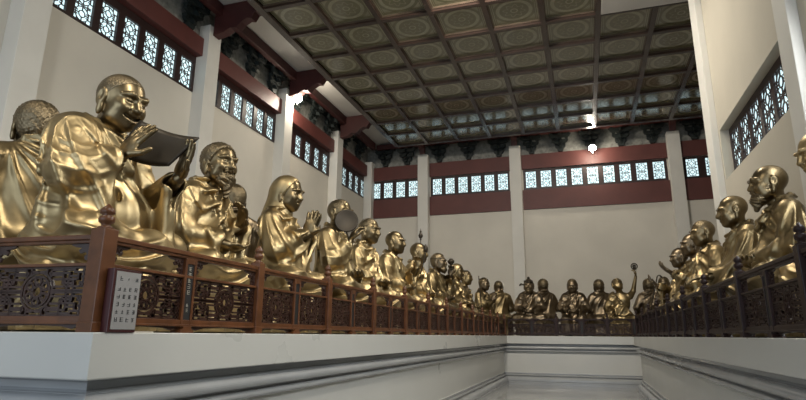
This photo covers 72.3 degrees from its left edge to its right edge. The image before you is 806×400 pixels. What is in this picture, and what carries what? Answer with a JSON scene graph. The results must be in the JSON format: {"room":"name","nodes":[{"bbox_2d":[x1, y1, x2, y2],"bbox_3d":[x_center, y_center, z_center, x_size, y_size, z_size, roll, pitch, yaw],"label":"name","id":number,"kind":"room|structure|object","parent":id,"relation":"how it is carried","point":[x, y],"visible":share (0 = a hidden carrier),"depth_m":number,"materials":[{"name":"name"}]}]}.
{"room":"house of worship","nodes":[
{"label":"house of worship","id":0,"kind":"room"},
{"bbox_2d":[0,0,363,334],"bbox_3d":[-7.779,-1.359,14.082,0.500,12.400,36.600,-4,-14,18],"label":"wall","id":1,"kind":"structure","parent":0,"point":[76,58],"depth_m":15.80,"materials":[{"name":"beige paint"}]},
{"bbox_2d":[53,0,195,91],"bbox_3d":[-7.458,-4.561,15.080,0.120,1.200,5.220,-4,-14,18],"label":"window","id":2,"kind":"structure","parent":1,"relation":"in","point":[113,21],"depth_m":15.21,"materials":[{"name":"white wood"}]},
{"bbox_2d":[117,0,203,56],"bbox_3d":[-7.293,-5.451,15.245,0.258,0.610,5.220,-4,-14,18],"label":"trim","id":3,"kind":"structure","parent":1,"relation":"attached to","point":[150,11],"depth_m":16.14,"materials":[{"name":"red paint"}]},
{"bbox_2d":[182,0,210,29],"bbox_3d":[-6.432,-5.796,17.165,0.630,0.975,1.100,-4,-14,18],"label":"cluster","id":4,"kind":"object","parent":3,"relation":"on","point":[192,8],"visible":0.98,"depth_m":17.10,"materials":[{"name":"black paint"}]},
{"bbox_2d":[215,73,275,142],"bbox_3d":[-5.808,-3.338,20.030,0.120,1.200,4.300,-4,-14,18],"label":"window","id":5,"kind":"structure","parent":1,"relation":"in","point":[230,98],"depth_m":20.03,"materials":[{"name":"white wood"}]},
{"bbox_2d":[218,52,281,113],"bbox_3d":[-5.643,-4.228,20.195,0.258,0.610,4.300,-4,-14,18],"label":"trim","id":6,"kind":"structure","parent":1,"relation":"attached to","point":[228,69],"depth_m":20.00,"materials":[{"name":"red paint"}]},
{"bbox_2d":[221,32,244,57],"bbox_3d":[-5.847,-5.362,18.920,0.630,0.975,1.100,-4,-14,18],"label":"cluster","id":7,"kind":"object","parent":6,"relation":"on","point":[228,45],"visible":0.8,"depth_m":18.87,"materials":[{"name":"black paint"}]},
{"bbox_2d":[242,44,266,76],"bbox_3d":[-5.385,-5.020,20.305,0.630,0.975,1.100,-4,-14,18],"label":"cluster","id":8,"kind":"object","parent":6,"relation":"on","point":[254,56],"visible":0.98,"depth_m":20.19,"materials":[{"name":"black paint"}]},
{"bbox_2d":[264,63,286,93],"bbox_3d":[-4.923,-4.678,21.691,0.630,0.975,1.100,-4,-14,18],"label":"cluster","id":9,"kind":"object","parent":6,"relation":"on","point":[276,77],"visible":0.97,"depth_m":21.59,"materials":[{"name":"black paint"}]},
{"bbox_2d":[155,0,367,163],"bbox_3d":[-7.578,-6.467,14.898,0.058,1.185,35.900,-4,-14,18],"label":"trim","id":10,"kind":"structure","parent":1,"relation":"attached to","point":[175,7],"depth_m":20.25,"materials":[{"name":"wood"}]},
{"bbox_2d":[291,126,329,176],"bbox_3d":[-4.283,-2.208,24.602,0.120,1.200,4.400,-4,-14,18],"label":"window","id":11,"kind":"structure","parent":1,"relation":"in","point":[303,147],"depth_m":24.79,"materials":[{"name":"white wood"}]},
{"bbox_2d":[292,108,334,152],"bbox_3d":[-4.118,-3.098,24.767,0.258,0.610,4.400,-4,-14,18],"label":"trim","id":12,"kind":"structure","parent":1,"relation":"attached to","point":[300,122],"depth_m":24.66,"materials":[{"name":"red paint"}]},
{"bbox_2d":[288,85,308,111],"bbox_3d":[-4.338,-4.244,23.445,0.630,0.975,1.100,-4,-14,18],"label":"cluster","id":13,"kind":"object","parent":12,"relation":"on","point":[296,107],"visible":0.45,"depth_m":23.41,"materials":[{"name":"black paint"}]},
{"bbox_2d":[306,99,324,124],"bbox_3d":[-3.861,-3.890,24.877,0.630,0.975,1.100,-4,-14,18],"label":"cluster","id":14,"kind":"object","parent":12,"relation":"on","point":[314,114],"visible":0.98,"depth_m":24.76,"materials":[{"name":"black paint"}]},
{"bbox_2d":[321,112,338,135],"bbox_3d":[-3.383,-3.537,26.308,0.630,0.975,1.100,-4,-14,18],"label":"cluster","id":15,"kind":"object","parent":12,"relation":"on","point":[330,122],"visible":0.94,"depth_m":26.19,"materials":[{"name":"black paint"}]},
{"bbox_2d":[342,162,363,197],"bbox_3d":[-2.790,-1.101,29.082,0.120,1.200,4.100,-4,-14,18],"label":"window","id":16,"kind":"structure","parent":1,"relation":"in","point":[352,180],"depth_m":29.32,"materials":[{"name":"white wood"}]},
{"bbox_2d":[343,147,366,175],"bbox_3d":[-2.686,-2.037,29.062,0.258,0.610,3.700,-4,-14,18],"label":"trim","id":17,"kind":"structure","parent":1,"relation":"attached to","point":[349,159],"depth_m":29.10,"materials":[{"name":"red paint"}]},
{"bbox_2d":[338,127,353,148],"bbox_3d":[-2.798,-3.103,28.063,0.630,0.975,1.100,-4,-14,18],"label":"cluster","id":18,"kind":"object","parent":17,"relation":"on","point":[345,144],"visible":0.35,"depth_m":28.01,"materials":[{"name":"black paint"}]},
{"bbox_2d":[353,139,367,159],"bbox_3d":[-2.213,-2.669,29.818,0.630,0.975,1.100,-4,-14,18],"label":"cluster","id":19,"kind":"object","parent":17,"relation":"on","point":[359,150],"visible":0.94,"depth_m":29.70,"materials":[{"name":"green paint"}]},
{"bbox_2d":[210,0,702,147],"bbox_3d":[2.081,-7.325,11.997,21.300,1.240,36.900,-4,-14,18],"label":"ceiling","id":20,"kind":"structure","parent":0,"point":[421,72],"depth_m":19.70,"materials":[{"name":"green paint"}]},
{"bbox_2d":[199,0,375,149],"bbox_3d":[-7.069,-6.997,14.534,0.220,0.380,35.300,-4,-14,18],"label":"trim","id":21,"kind":"structure","parent":20,"relation":"attached to","point":[215,6],"depth_m":21.21,"materials":[{"name":"red paint"}]},
{"bbox_2d":[367,147,718,336],"bbox_3d":[7.643,2.054,27.530,20.300,12.400,0.500,-4,-14,18],"label":"wall","id":22,"kind":"structure","parent":0,"point":[586,244],"depth_m":27.11,"materials":[{"name":"beige paint"}]},
{"bbox_2d":[373,198,417,218],"bbox_3d":[-0.453,0.461,30.297,2.840,1.020,0.098,-4,-14,18],"label":"trim","id":23,"kind":"structure","parent":22,"relation":"attached to","point":[406,207],"depth_m":30.23,"materials":[{"name":"red paint"}]},
{"bbox_2d":[374,179,417,200],"bbox_3d":[-0.467,-0.532,30.700,2.900,1.100,0.120,-4,-14,18],"label":"window","id":24,"kind":"structure","parent":22,"relation":"in","point":[398,189],"depth_m":30.66,"materials":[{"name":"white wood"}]},
{"bbox_2d":[374,164,417,181],"bbox_3d":[-0.443,-1.482,30.753,2.840,0.770,0.138,-4,-14,18],"label":"trim","id":25,"kind":"structure","parent":22,"relation":"attached to","point":[408,171],"depth_m":30.66,"materials":[{"name":"red paint"}]},
{"bbox_2d":[375,149,395,166],"bbox_3d":[-1.040,-2.373,30.821,1.100,0.975,0.630,-4,-14,18],"label":"cluster","id":26,"kind":"object","parent":25,"relation":"on","point":[385,160],"visible":1,"depth_m":30.86,"materials":[{"name":"green paint"}]},
{"bbox_2d":[397,147,416,164],"bbox_3d":[0.169,-2.457,30.439,1.100,0.975,0.630,-4,-14,18],"label":"cluster","id":27,"kind":"object","parent":25,"relation":"on","point":[406,158],"visible":1,"depth_m":30.47,"materials":[{"name":"green paint"}]},
{"bbox_2d":[429,156,509,176],"bbox_3d":[3.529,-1.756,29.496,4.350,0.770,0.138,-4,-14,18],"label":"trim","id":28,"kind":"structure","parent":22,"relation":"attached to","point":[498,164],"depth_m":29.42,"materials":[{"name":"red paint"}]},
{"bbox_2d":[428,144,448,162],"bbox_3d":[1.910,-2.577,29.888,1.100,0.975,0.630,-4,-14,18],"label":"cluster","id":29,"kind":"object","parent":28,"relation":"on","point":[438,155],"visible":1,"depth_m":29.92,"materials":[{"name":"green paint"}]},
{"bbox_2d":[458,141,478,159],"bbox_3d":[3.441,-2.683,29.403,1.100,0.975,0.630,-4,-14,18],"label":"cluster","id":30,"kind":"object","parent":28,"relation":"on","point":[468,152],"visible":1,"depth_m":29.44,"materials":[{"name":"green paint"}]},
{"bbox_2d":[488,138,508,156],"bbox_3d":[4.973,-2.789,28.919,1.100,0.975,0.630,-4,-14,18],"label":"cluster","id":31,"kind":"object","parent":28,"relation":"on","point":[498,149],"visible":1,"depth_m":28.95,"materials":[{"name":"green paint"}]},
{"bbox_2d":[430,191,510,215],"bbox_3d":[3.519,0.186,29.041,4.350,1.020,0.098,-4,-14,18],"label":"trim","id":32,"kind":"structure","parent":22,"relation":"attached to","point":[492,201],"depth_m":28.97,"materials":[{"name":"red paint"}]},
{"bbox_2d":[431,171,509,196],"bbox_3d":[3.552,-0.810,29.429,4.250,1.100,0.120,-4,-14,18],"label":"window","id":33,"kind":"structure","parent":22,"relation":"in","point":[497,181],"depth_m":29.39,"materials":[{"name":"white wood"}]},
{"bbox_2d":[368,121,705,167],"bbox_3d":[7.631,-2.957,28.468,20.230,1.120,0.058,-4,-14,18],"label":"trim","id":34,"kind":"structure","parent":22,"relation":"attached to","point":[636,136],"depth_m":28.50,"materials":[{"name":"wood"}]},
{"bbox_2d":[521,142,666,169],"bbox_3d":[9.423,-2.163,27.631,6.880,0.770,0.138,-4,-14,18],"label":"trim","id":35,"kind":"structure","parent":22,"relation":"attached to","point":[656,150],"depth_m":27.50,"materials":[{"name":"red paint"}]},
{"bbox_2d":[520,135,541,153],"bbox_3d":[6.571,-2.899,28.413,1.100,0.975,0.630,-4,-14,18],"label":"cluster","id":36,"kind":"object","parent":35,"relation":"on","point":[532,145],"visible":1,"depth_m":28.45,"materials":[{"name":"green paint"}]},
{"bbox_2d":[548,132,570,151],"bbox_3d":[7.944,-2.994,27.979,1.100,0.975,0.630,-4,-14,18],"label":"cluster","id":37,"kind":"object","parent":35,"relation":"on","point":[559,143],"visible":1,"depth_m":28.02,"materials":[{"name":"green paint"}]},
{"bbox_2d":[578,129,600,147],"bbox_3d":[9.316,-3.088,27.545,1.100,0.975,0.630,-4,-14,18],"label":"cluster","id":38,"kind":"object","parent":35,"relation":"on","point":[587,140],"visible":0.9,"depth_m":27.58,"materials":[{"name":"green paint"}]},
{"bbox_2d":[588,144,595,152],"bbox_3d":[9.277,-2.530,27.053,0.380,0.506,0.376,-4,-14,18],"label":"spot lamp","id":39,"kind":"object","parent":38,"relation":"attached to","point":[592,147],"visible":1,"depth_m":26.97,"materials":[{"name":"grey"}]},
{"bbox_2d":[608,126,631,146],"bbox_3d":[10.688,-3.183,27.110,1.100,0.975,0.630,-4,-14,18],"label":"cluster","id":40,"kind":"object","parent":35,"relation":"on","point":[620,141],"visible":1,"depth_m":27.14,"materials":[{"name":"green paint"}]},
{"bbox_2d":[639,122,663,143],"bbox_3d":[12.061,-3.278,26.676,1.100,0.975,0.630,-4,-14,18],"label":"cluster","id":41,"kind":"object","parent":35,"relation":"on","point":[650,136],"visible":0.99,"depth_m":26.71,"materials":[{"name":"green paint"}]},
{"bbox_2d":[523,159,668,189],"bbox_3d":[9.475,-1.219,27.555,6.800,1.100,0.120,-4,-14,18],"label":"window","id":42,"kind":"structure","parent":22,"relation":"in","point":[646,170],"depth_m":27.49,"materials":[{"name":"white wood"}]},
{"bbox_2d":[523,180,671,209],"bbox_3d":[9.413,-0.221,27.176,6.880,1.020,0.098,-4,-14,18],"label":"trim","id":43,"kind":"structure","parent":22,"relation":"attached to","point":[649,191],"depth_m":27.07,"materials":[{"name":"red paint"}]},
{"bbox_2d":[680,139,707,156],"bbox_3d":[15.103,-2.555,25.834,3.900,0.770,0.138,-4,-14,18],"label":"trim","id":44,"kind":"structure","parent":22,"relation":"attached to","point":[689,148],"depth_m":26.17,"materials":[{"name":"red paint"}]},
{"bbox_2d":[680,118,703,139],"bbox_3d":[13.802,-3.398,26.125,1.100,0.975,0.630,-4,-14,18],"label":"cluster","id":45,"kind":"object","parent":44,"relation":"on","point":[692,132],"visible":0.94,"depth_m":26.16,"materials":[{"name":"green paint"}]},
{"bbox_2d":[682,155,710,178],"bbox_3d":[14.921,-1.595,25.832,3.350,1.100,0.120,-4,-14,18],"label":"window","id":46,"kind":"structure","parent":22,"relation":"in","point":[696,166],"depth_m":26.14,"materials":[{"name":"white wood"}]},
{"bbox_2d":[685,177,713,199],"bbox_3d":[15.093,-0.613,25.379,3.900,1.020,0.098,-4,-14,18],"label":"trim","id":47,"kind":"structure","parent":22,"relation":"attached to","point":[696,188],"depth_m":25.73,"materials":[{"name":"red paint"}]},
{"bbox_2d":[484,384,643,399],"bbox_3d":[2.207,4.068,9.411,22.000,0.200,36.600,-4,-14,18],"label":"floor","id":48,"kind":"structure","parent":0,"point":[511,391],"depth_m":15.91,"materials":[{"name":"stone"}]},
{"bbox_2d":[0,0,52,140],"bbox_3d":[-8.144,-1.429,11.384,0.440,11.250,0.600,-4,-14,18],"label":"square column","id":49,"kind":"structure","parent":48,"relation":"on","point":[26,31],"depth_m":11.62,"materials":[{"name":"paint"}]},
{"bbox_2d":[185,25,220,180],"bbox_3d":[-6.351,-0.101,16.759,0.440,11.250,0.600,-4,-14,18],"label":"square column","id":50,"kind":"structure","parent":48,"relation":"on","point":[201,118],"depth_m":17.35,"materials":[{"name":"paint"}]},
{"bbox_2d":[213,1,260,39],"bbox_3d":[-5.101,-5.848,17.762,2.050,1.048,0.300,-4,-14,18],"label":"tie beam","id":51,"kind":"structure","parent":50,"relation":"attached to","point":[236,16],"depth_m":17.74,"materials":[{"name":"red paint"}]},
{"bbox_2d":[271,88,293,183],"bbox_3d":[-4.842,1.017,21.285,0.440,11.250,0.600,-4,-14,18],"label":"square column","id":52,"kind":"structure","parent":48,"relation":"on","point":[283,128],"depth_m":21.94,"materials":[{"name":"paint"}]},
{"bbox_2d":[294,96,301,104],"bbox_3d":[-4.357,-4.151,22.772,0.380,0.505,0.372,-4,-14,18],"label":"spot lamp","id":53,"kind":"object","parent":52,"relation":"attached to","point":[296,100],"visible":0.71,"depth_m":22.73,"materials":[{"name":"grey"}]},
{"bbox_2d":[289,69,326,98],"bbox_3d":[-3.592,-4.730,22.288,2.050,1.048,0.300,-4,-14,18],"label":"tie beam","id":54,"kind":"structure","parent":52,"relation":"attached to","point":[307,81],"depth_m":22.27,"materials":[{"name":"red paint"}]},
{"bbox_2d":[0,332,642,399],"bbox_3d":[3.781,4.046,13.060,15.200,1.600,23.300,-4,-14,18],"label":"stone pedestal","id":55,"kind":"object","parent":48,"relation":"on","point":[33,365],"visible":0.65,"depth_m":5.45,"materials":[{"name":"grey stone"}]},
{"bbox_2d":[0,100,59,331],"bbox_3d":[-3.878,0.118,5.599,1.259,2.366,1.526,-11,-18,39],"label":"statue","id":56,"kind":"object","parent":55,"relation":"on","point":[20,183],"visible":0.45,"depth_m":5.31,"materials":[{"name":"brown metal"}]},
{"bbox_2d":[0,234,90,328],"bbox_3d":[-3.562,0.486,3.735,3.443,0.772,0.104,-3,-14,13],"label":"railing","id":57,"kind":"object","parent":55,"relation":"on","point":[69,321],"visible":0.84,"depth_m":3.38,"materials":[{"name":"red wood"}]},
{"bbox_2d":[8,74,199,331],"bbox_3d":[-2.529,-0.033,4.798,1.343,2.300,1.493,-1,-14,6],"label":"statue","id":58,"kind":"object","parent":55,"relation":"on","point":[86,163],"visible":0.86,"depth_m":4.50,"materials":[{"name":"brown metal"}]},
{"bbox_2d":[100,268,141,332],"bbox_3d":[-1.707,0.612,3.352,0.054,0.375,0.221,-4,-14,18],"label":"notice board","id":59,"kind":"object","parent":55,"relation":"on","point":[120,305],"visible":0.98,"depth_m":3.31,"materials":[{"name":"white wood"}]},
{"bbox_2d":[153,142,267,332],"bbox_3d":[-2.230,0.383,6.455,1.223,2.283,1.425,2,-14,-5],"label":"statue","id":60,"kind":"object","parent":55,"relation":"on","point":[207,223],"visible":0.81,"depth_m":6.32,"materials":[{"name":"brown metal"}]},
{"bbox_2d":[229,184,246,216],"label":"statue","id":61,"kind":"object","parent":55,"relation":"on","point":[238,193],"depth_m":8.66,"materials":[{"name":"brown metal"}]},
{"bbox_2d":[245,216,258,257],"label":"statue","id":62,"kind":"object","parent":55,"relation":"on","point":[253,238],"depth_m":8.65,"materials":[{"name":"brown metal"}]},
{"bbox_2d":[243,175,325,333],"bbox_3d":[-1.637,0.745,7.905,1.210,2.277,1.425,-2,-14,10],"label":"statue","id":63,"kind":"object","parent":55,"relation":"on","point":[288,247],"visible":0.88,"depth_m":7.63,"materials":[{"name":"brown metal"}]},
{"bbox_2d":[258,175,300,227],"bbox_3d":[-1.812,0.025,8.115,0.557,0.796,0.479,-2,-14,10],"label":"hood","id":64,"kind":"object","parent":63,"relation":"attached to","point":[283,193],"depth_m":7.95,"materials":[{"name":"brown metal"}]},
{"bbox_2d":[75,204,505,335],"bbox_3d":[0.887,2.407,11.448,0.120,0.772,17.712,-4,-14,18],"label":"railing","id":65,"kind":"object","parent":55,"relation":"on","point":[105,243],"visible":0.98,"depth_m":4.76,"materials":[{"name":"red wood"}]},
{"bbox_2d":[306,199,370,333],"bbox_3d":[-1.006,1.091,9.258,1.220,2.258,1.425,-8,-16,31],"label":"statue","id":66,"kind":"object","parent":55,"relation":"on","point":[334,247],"visible":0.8,"depth_m":8.89,"materials":[{"name":"brown metal"}]},
{"bbox_2d":[351,218,400,334],"bbox_3d":[-0.615,1.452,10.724,1.215,2.258,1.463,-4,-14,18],"label":"statue","id":67,"kind":"object","parent":55,"relation":"on","point":[365,257],"visible":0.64,"depth_m":10.54,"materials":[{"name":"brown metal"}]},
{"bbox_2d":[379,231,427,334],"bbox_3d":[-0.103,1.790,12.068,1.272,2.248,1.458,-4,-14,18],"label":"statue","id":68,"kind":"object","parent":55,"relation":"on","point":[392,266],"visible":0.57,"depth_m":12.07,"materials":[{"name":"brown metal"}]},
{"bbox_2d":[405,228,443,334],"bbox_3d":[0.450,1.930,13.656,1.211,2.740,1.456,-4,-14,18],"label":"statue","id":69,"kind":"object","parent":55,"relation":"on","point":[416,249],"visible":0.38,"depth_m":13.45,"materials":[{"name":"brown metal"}]},
{"bbox_2d":[427,253,459,334],"bbox_3d":[1.061,2.645,15.652,1.224,2.308,1.469,-5,-15,21],"label":"statue","id":70,"kind":"object","parent":55,"relation":"on","point":[444,285],"visible":0.6,"depth_m":15.67,"materials":[{"name":"brown metal"}]},
{"bbox_2d":[451,263,478,334],"bbox_3d":[1.799,3.128,17.505,1.203,2.260,1.424,-4,-14,18],"label":"statue","id":71,"kind":"object","parent":55,"relation":"on","point":[459,294],"visible":0.41,"depth_m":17.45,"materials":[{"name":"brown metal"}]},
{"bbox_2d":[452,263,461,282],"bbox_3d":[1.647,2.439,17.805,0.528,0.781,0.473,-7,-15,27],"label":"hood","id":72,"kind":"object","parent":71,"relation":"attached to","point":[458,274],"depth_m":17.60,"materials":[{"name":"brown metal"}]},
{"bbox_2d":[461,270,484,334],"bbox_3d":[2.360,3.690,19.892,1.197,2.311,1.388,-5,-15,21],"label":"statue","id":73,"kind":"object","parent":55,"relation":"on","point":[467,279],"visible":0.27,"depth_m":19.89,"materials":[{"name":"gold metal"}]},
{"bbox_2d":[474,277,502,335],"bbox_3d":[3.261,4.187,21.805,1.203,2.267,1.416,-4,-14,17],"label":"statue","id":74,"kind":"object","parent":55,"relation":"on","point":[488,303],"visible":0.59,"depth_m":21.71,"materials":[{"name":"brown metal"}]},
{"bbox_2d":[489,281,513,335],"bbox_3d":[3.985,4.531,23.179,1.431,2.264,1.188,-1,-14,4],"label":"statue","id":75,"kind":"object","parent":55,"relation":"on","point":[504,302],"visible":0.47,"depth_m":22.89,"materials":[{"name":"brown metal"}]},
{"bbox_2d":[511,277,547,335],"bbox_3d":[4.994,4.180,21.799,1.420,2.306,1.189,-4,-15,19],"label":"statue","id":76,"kind":"object","parent":55,"relation":"on","point":[529,304],"visible":0.84,"depth_m":21.64,"materials":[{"name":"brown metal"}]},
{"bbox_2d":[537,278,558,335],"bbox_3d":[5.907,4.492,23.166,1.485,2.364,1.226,5,-15,-19],"label":"statue","id":77,"kind":"object","parent":55,"relation":"on","point":[550,299],"visible":0.43,"depth_m":22.89,"materials":[{"name":"brown metal"}]},
{"bbox_2d":[508,313,638,336],"bbox_3d":[8.473,4.080,18.037,10.014,0.772,0.102,-4,-14,18],"label":"railing","id":78,"kind":"object","parent":55,"relation":"on","point":[581,325],"visible":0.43,"depth_m":18.82,"materials":[{"name":"brown wood"}]},
{"bbox_2d":[556,278,591,335],"bbox_3d":[6.585,4.133,21.352,1.315,2.212,1.340,-4,-15,19],"label":"statue","id":79,"kind":"object","parent":55,"relation":"on","point":[572,304],"visible":0.8,"depth_m":21.32,"materials":[{"name":"brown metal"}]},
{"bbox_2d":[587,279,612,336],"bbox_3d":[7.912,4.345,22.306,1.423,2.272,1.178,-2,-14,11],"label":"statue","id":80,"kind":"object","parent":55,"relation":"on","point":[597,299],"visible":0.56,"depth_m":22.02,"materials":[{"name":"brown metal"}]},
{"bbox_2d":[602,263,637,336],"bbox_3d":[8.108,3.741,20.706,1.371,2.690,1.173,-1,-14,6],"label":"statue","id":81,"kind":"object","parent":55,"relation":"on","point":[617,305],"visible":0.75,"depth_m":20.56,"materials":[{"name":"gold metal"}]},
{"bbox_2d":[633,278,654,314],"bbox_3d":[9.810,4.242,21.820,1.417,2.272,1.174,0,-14,3],"label":"statue","id":82,"kind":"object","parent":55,"relation":"on","point":[643,298],"visible":0.31,"depth_m":21.68,"materials":[{"name":"brown metal"}]},
{"bbox_2d":[649,275,669,309],"bbox_3d":[9.729,3.912,20.441,1.453,2.259,1.192,-7,-15,27],"label":"statue","id":83,"kind":"object","parent":55,"relation":"on","point":[662,279],"visible":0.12,"depth_m":20.60,"materials":[{"name":"brown metal"}]},
{"bbox_2d":[327,131,342,222],"bbox_3d":[-3.302,2.158,25.903,0.440,11.250,0.600,-4,-14,18],"label":"square column","id":84,"kind":"structure","parent":48,"relation":"on","point":[336,157],"depth_m":26.56,"materials":[{"name":"paint"}]},
{"bbox_2d":[340,115,371,139],"bbox_3d":[-2.052,-3.589,26.906,2.050,1.048,0.300,-4,-14,18],"label":"tie beam","id":85,"kind":"structure","parent":84,"relation":"attached to","point":[354,125],"depth_m":26.89,"materials":[{"name":"red paint"}]},
{"bbox_2d":[360,162,374,334],"bbox_3d":[-1.935,3.270,29.882,0.460,11.000,0.460,-4,-14,18],"label":"square column","id":86,"kind":"structure","parent":48,"relation":"on","point":[368,195],"depth_m":30.58,"materials":[{"name":"paint"}]},
{"bbox_2d":[418,154,429,272],"bbox_3d":[1.091,2.989,28.943,0.560,11.150,0.460,-4,-14,18],"label":"square column","id":87,"kind":"structure","parent":48,"relation":"on","point":[423,160],"depth_m":29.43,"materials":[{"name":"paint"}]},
{"bbox_2d":[418,145,424,154],"bbox_3d":[0.988,-2.893,29.901,0.280,0.730,0.498,-4,-14,18],"label":"tie beam","id":88,"kind":"structure","parent":87,"relation":"attached to","point":[421,147],"depth_m":29.91,"materials":[{"name":"red paint"}]},
{"bbox_2d":[509,145,525,335],"bbox_3d":[5.781,2.665,27.459,0.560,11.150,0.460,-4,-14,18],"label":"square column","id":89,"kind":"structure","parent":48,"relation":"on","point":[518,236],"depth_m":27.65,"materials":[{"name":"paint"}]},
{"bbox_2d":[510,136,516,145],"bbox_3d":[5.678,-3.217,28.417,0.280,0.730,0.498,-4,-14,18],"label":"tie beam","id":90,"kind":"structure","parent":89,"relation":"attached to","point":[513,138],"depth_m":28.42,"materials":[{"name":"red paint"}]},
{"bbox_2d":[665,130,690,259],"bbox_3d":[12.878,2.175,25.213,0.560,11.150,0.460,-4,-14,18],"label":"square column","id":91,"kind":"structure","parent":48,"relation":"on","point":[673,146],"depth_m":25.71,"materials":[{"name":"paint"}]},
{"bbox_2d":[668,120,675,130],"bbox_3d":[12.775,-3.707,26.172,0.280,0.730,0.498,-4,-14,18],"label":"tie beam","id":92,"kind":"structure","parent":91,"relation":"attached to","point":[672,123],"depth_m":26.18,"materials":[{"name":"red paint"}]},
{"bbox_2d":[688,0,730,245],"bbox_3d":[7.062,-0.882,12.480,0.140,10.950,0.600,-4,-14,18],"label":"wall column","id":93,"kind":"structure","parent":48,"relation":"on","point":[696,17],"depth_m":12.62,"materials":[{"name":"paint"}]},
{"bbox_2d":[634,337,805,399],"bbox_3d":[4.942,2.807,7.949,1.630,1.600,17.810,-4,-14,18],"label":"stone pedestal","id":94,"kind":"object","parent":48,"relation":"on","point":[673,368],"visible":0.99,"depth_m":6.11,"materials":[{"name":"grey stone"}]},
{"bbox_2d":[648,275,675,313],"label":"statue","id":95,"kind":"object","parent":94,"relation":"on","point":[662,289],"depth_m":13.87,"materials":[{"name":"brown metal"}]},
{"bbox_2d":[669,248,687,271],"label":"statue","id":96,"kind":"object","parent":94,"relation":"on","point":[678,258],"depth_m":13.70,"materials":[{"name":"brown metal"}]},
{"bbox_2d":[659,234,700,335],"bbox_3d":[6.293,1.848,12.084,1.307,2.246,1.444,-1,-14,8],"label":"statue","id":97,"kind":"object","parent":94,"relation":"on","point":[688,248],"visible":0.25,"depth_m":12.04,"materials":[{"name":"brown metal"}]},
{"bbox_2d":[674,220,723,336],"bbox_3d":[5.855,1.509,10.742,1.234,2.260,1.462,0,-14,1],"label":"statue","id":98,"kind":"object","parent":94,"relation":"on","point":[702,232],"visible":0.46,"depth_m":10.67,"materials":[{"name":"brown metal"}]},
{"bbox_2d":[634,222,805,337],"bbox_3d":[4.306,1.712,8.486,0.104,0.772,17.194,-4,-14,18],"label":"railing","id":99,"kind":"object","parent":94,"relation":"on","point":[721,316],"visible":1,"depth_m":5.20,"materials":[{"name":"brown wood"}]},
{"bbox_2d":[686,195,759,337],"bbox_3d":[5.255,1.028,8.782,1.238,2.255,1.465,-11,-18,38],"label":"statue","id":100,"kind":"object","parent":94,"relation":"on","point":[742,238],"visible":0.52,"depth_m":8.68,"materials":[{"name":"brown metal"}]},
{"bbox_2d":[725,165,805,337],"bbox_3d":[4.694,0.629,7.019,1.193,2.184,1.415,-2,-14,10],"label":"statue","id":101,"kind":"object","parent":94,"relation":"on","point":[775,224],"visible":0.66,"depth_m":6.85,"materials":[{"name":"brown metal"}]},
{"bbox_2d":[778,263,796,286],"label":"statue","id":102,"kind":"object","parent":94,"relation":"on","point":[787,272],"depth_m":5.36,"materials":[{"name":"brown metal"}]},
{"bbox_2d":[793,135,805,172],"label":"statue","id":103,"kind":"object","parent":94,"relation":"on","point":[800,154],"depth_m":5.58,"materials":[{"name":"brown metal"}]},
{"bbox_2d":[771,0,805,203],"bbox_3d":[5.497,-2.041,7.788,0.140,10.950,0.480,-4,-14,18],"label":"wall column","id":104,"kind":"structure","parent":48,"relation":"on","point":[785,12],"depth_m":7.66,"materials":[{"name":"paint"}]},
{"bbox_2d":[701,0,805,224],"bbox_3d":[4.133,-3.313,2.689,0.500,10.980,22.000,-4,-14,18],"label":"wall","id":105,"kind":"structure","parent":0,"point":[741,35],"depth_m":10.30,"materials":[{"name":"beige paint"}]},
{"bbox_2d":[729,56,788,169],"bbox_3d":[6.532,-1.503,9.995,0.070,1.130,4.400,-4,-14,18],"label":"window","id":106,"kind":"structure","parent":105,"relation":"in","point":[768,103],"depth_m":10.07,"materials":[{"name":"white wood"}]},
{"bbox_3d":[12.775,-0.096,18.555,5.850,12.400,15.100,-4,-14,18],"label":"wall","id":107,"kind":"structure","parent":0,"visible":0},
{"bbox_2d":[376,117,702,150],"bbox_3d":[7.829,-3.540,28.011,19.500,0.260,0.250,-4,-14,18],"label":"trim","id":108,"kind":"structure","parent":107,"relation":"attached to","point":[387,146],"depth_m":28.33,"materials":[{"name":"red paint"}]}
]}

